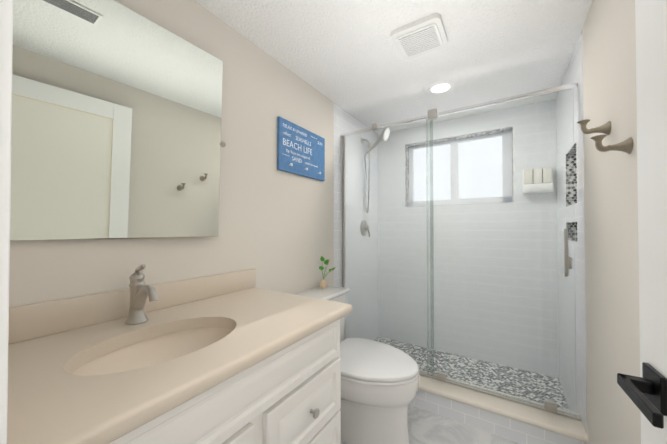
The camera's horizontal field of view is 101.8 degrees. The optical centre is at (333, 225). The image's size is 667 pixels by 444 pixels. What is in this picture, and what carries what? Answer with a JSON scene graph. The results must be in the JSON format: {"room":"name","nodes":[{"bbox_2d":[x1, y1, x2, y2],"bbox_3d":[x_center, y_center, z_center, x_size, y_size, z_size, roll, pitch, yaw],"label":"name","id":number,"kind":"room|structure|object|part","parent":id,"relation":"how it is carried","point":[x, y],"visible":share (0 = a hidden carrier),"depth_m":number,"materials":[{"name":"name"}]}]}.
{"room":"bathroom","nodes":[
{"label":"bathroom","id":0,"kind":"room"},
{"bbox_2d":[9,0,377,339],"bbox_3d":[-0.583,0.102,1.375,0.100,2.230,4.310,0,-1,33],"label":"wall","id":1,"kind":"structure","parent":0,"point":[279,231],"depth_m":1.51,"materials":[{"name":"white paint"}]},
{"bbox_2d":[10,0,225,240],"bbox_3d":[-0.730,-0.363,0.991,0.064,0.824,0.738,0,-1,33],"label":"mirror","id":2,"kind":"object","parent":1,"relation":"attached to","point":[116,119],"visible":1,"depth_m":0.93,"materials":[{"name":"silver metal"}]},
{"bbox_2d":[8,269,255,344],"bbox_3d":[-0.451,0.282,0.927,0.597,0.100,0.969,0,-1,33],"label":"backsplash","id":3,"kind":"structure","parent":1,"relation":"attached to","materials":[{"name":"beige stone"}]},
{"bbox_2d":[277,116,324,180],"bbox_3d":[-0.194,-0.500,1.851,0.044,0.325,0.490,0,-1,33],"label":"sign","id":4,"kind":"object","parent":1,"relation":"attached to","point":[300,151],"visible":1,"depth_m":1.81,"materials":[{"name":"blue plastic"}]},
{"bbox_2d":[360,220,370,236],"bbox_3d":[0.327,0.030,2.640,0.068,0.164,0.156,0,-1,33],"label":"shower valve","id":5,"kind":"object","parent":1,"relation":"attached to","point":[365,230],"depth_m":2.62,"materials":[{"name":"silver metal"}]},
{"bbox_2d":[361,127,389,212],"bbox_3d":[0.382,-0.502,2.527,0.289,0.768,0.144,0,-1,33],"label":"shower head","id":6,"kind":"object","parent":1,"relation":"attached to","point":[382,135],"visible":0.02,"depth_m":2.59},
{"bbox_2d":[410,370,587,443],"bbox_3d":[0.687,1.143,1.848,1.515,0.160,0.213,0,-1,33],"label":"shower curb","id":7,"kind":"structure","parent":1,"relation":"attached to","point":[514,421],"depth_m":1.59,"materials":[{"name":"tile"}]},
{"bbox_2d":[341,82,580,420],"bbox_3d":[0.694,0.125,1.871,1.513,1.875,0.101,0,-1,33],"label":"glass","id":8,"kind":"object","parent":7,"relation":"on","point":[548,405],"visible":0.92,"depth_m":1.77,"materials":[{"name":"clear glass"}]},
{"bbox_2d":[194,0,592,133],"bbox_3d":[0.139,-1.069,0.926,1.815,0.100,4.310,0,-1,33],"label":"ceiling","id":9,"kind":"structure","parent":0,"point":[345,55],"depth_m":1.55,"materials":[{"name":"white paint"}]},
{"bbox_2d":[391,13,447,59],"bbox_3d":[0.463,-0.994,1.454,0.250,0.036,0.250,0,-1,33],"label":"ceiling vent","id":10,"kind":"object","parent":9,"relation":"in","point":[421,36],"visible":0.96,"depth_m":1.41,"materials":[{"name":"white plastic"}]},
{"bbox_2d":[426,80,454,94],"bbox_3d":[0.782,-1.001,1.980,0.196,0.009,0.196,0,-1,33],"label":"recessed light","id":11,"kind":"object","parent":9,"relation":"in","point":[440,87],"visible":1,"depth_m":1.97,"materials":[{"name":"white plastic"}]},
{"bbox_2d":[341,405,519,443],"bbox_3d":[0.139,1.261,0.899,1.815,0.100,4.310,0,-1,33],"label":"floor","id":12,"kind":"structure","parent":0,"point":[426,427],"depth_m":1.59,"materials":[{"name":"tile"}]},
{"bbox_2d":[7,264,352,443],"bbox_3d":[-0.438,0.671,0.914,0.627,1.081,0.969,0,-1,33],"label":"bathroom vanity","id":13,"kind":"object","parent":12,"relation":"on","point":[236,357],"visible":1,"depth_m":0.79,"materials":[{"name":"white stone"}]},
{"bbox_2d":[124,264,157,324],"bbox_3d":[-0.639,0.231,0.910,0.171,0.201,0.066,0,-1,33],"label":"faucet","id":14,"kind":"object","parent":13,"relation":"on","point":[139,292],"depth_m":0.91,"materials":[{"name":"silver metal"}]},
{"bbox_2d":[71,328,231,375],"bbox_3d":[-0.487,0.434,0.787,0.308,0.134,0.438,0,-1,33],"label":"sink","id":15,"kind":"object","parent":13,"relation":"in","point":[157,347],"depth_m":0.88,"materials":[{"name":"beige ceramic"}]},
{"bbox_2d":[295,285,418,443],"bbox_3d":[0.122,0.833,1.645,0.779,0.775,0.480,0,-1,33],"label":"toilet","id":16,"kind":"object","parent":12,"relation":"on","point":[379,384],"visible":0.62,"depth_m":1.45,"materials":[{"name":"white ceramic"}]},
{"bbox_3d":[-0.101,0.637,1.790,0.249,0.380,0.480,0,-1,33],"label":"tank","id":17,"kind":"part","parent":16,"relation":"part of","materials":[{"name":"white ceramic"}]},
{"bbox_2d":[319,256,335,288],"bbox_3d":[-0.054,0.333,1.937,0.086,0.230,0.166,0,-1,33],"label":"plant pot","id":18,"kind":"object","parent":16,"relation":"on","point":[323,284],"visible":1,"depth_m":1.92,"materials":[{"name":"beige"}]},
{"bbox_3d":[0.213,0.792,1.587,0.559,0.048,0.462,0,-1,33],"label":"seat","id":19,"kind":"part","parent":16,"relation":"part of","materials":[{"name":"white plastic"}]},
{"bbox_2d":[374,336,569,410],"bbox_3d":[0.930,1.212,2.227,1.515,0.030,0.720,0,-1,33],"label":"shower floor","id":20,"kind":"structure","parent":12,"relation":"on","point":[495,383],"depth_m":2.17,"materials":[{"name":"grey tile"}]},
{"bbox_2d":[378,99,558,377],"bbox_3d":[1.220,0.116,2.601,1.815,2.230,0.200,0,-1,33],"label":"wall","id":21,"kind":"structure","parent":0,"point":[529,306],"depth_m":2.43,"materials":[{"name":"tile"}]},
{"bbox_2d":[409,131,512,206],"bbox_3d":[1.214,-0.513,2.677,0.922,0.642,0.072,0,-1,33],"label":"window unit","id":22,"kind":"structure","parent":21,"relation":"in","point":[491,175],"depth_m":2.64,"materials":[{"name":"white glass"}]},
{"bbox_2d":[523,167,553,193],"bbox_3d":[1.636,-0.359,2.172,0.193,0.200,0.082,0,-1,33],"label":"soap dispenser","id":23,"kind":"object","parent":21,"relation":"attached to","point":[536,178],"depth_m":2.16,"materials":[{"name":"white plastic"}]},
{"bbox_2d":[582,0,640,443],"bbox_3d":[0.841,0.092,0.511,0.200,2.230,1.930,0,-1,33],"label":"wall","id":24,"kind":"structure","parent":0,"point":[611,230],"depth_m":1.03,"materials":[{"name":"white paint"}]},
{"bbox_2d":[556,30,586,433],"bbox_3d":[1.671,0.107,1.808,0.200,2.230,1.150,0,-1,33],"label":"wall tiles","id":25,"kind":"structure","parent":24,"relation":"attached to","point":[574,74],"depth_m":1.65,"materials":[{"name":"white tile"}]},
{"bbox_2d":[577,119,610,134],"bbox_3d":[1.017,-0.381,1.063,0.092,0.070,0.052,0,-1,33],"label":"hook","id":26,"kind":"object","parent":24,"relation":"attached to","point":[605,128],"visible":1,"depth_m":1.05,"materials":[{"name":"brown metal"}]},
{"bbox_2d":[591,134,632,153],"bbox_3d":[0.906,-0.263,0.889,0.092,0.070,0.052,0,-1,33],"label":"hook","id":27,"kind":"object","parent":24,"relation":"attached to","point":[626,146],"visible":1,"depth_m":0.88,"materials":[{"name":"brown metal"}]},
{"bbox_3d":[-0.411,0.088,0.238,1.615,2.230,0.120,0,-1,33],"label":"wall","id":28,"kind":"structure","parent":0,"visible":0},
{"bbox_2d":[0,0,12,443],"bbox_3d":[-0.092,0.139,0.041,0.864,2.125,0.143,0,-1,33],"label":"door frame","id":29,"kind":"structure","parent":28,"relation":"attached to","point":[6,31],"depth_m":0.28,"materials":[{"name":"white wood"}]},
{"bbox_2d":[617,0,666,443],"bbox_3d":[0.450,0.183,0.230,0.146,2.020,0.764,0,-1,33],"label":"door","id":30,"kind":"structure","parent":28,"relation":"in","point":[646,391],"depth_m":0.51,"materials":[{"name":"white wood"}]},
{"bbox_3d":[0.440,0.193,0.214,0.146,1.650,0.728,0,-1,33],"label":"handle","id":31,"kind":"part","parent":30,"relation":"part of","materials":[{"name":"black metal"}]}
]}

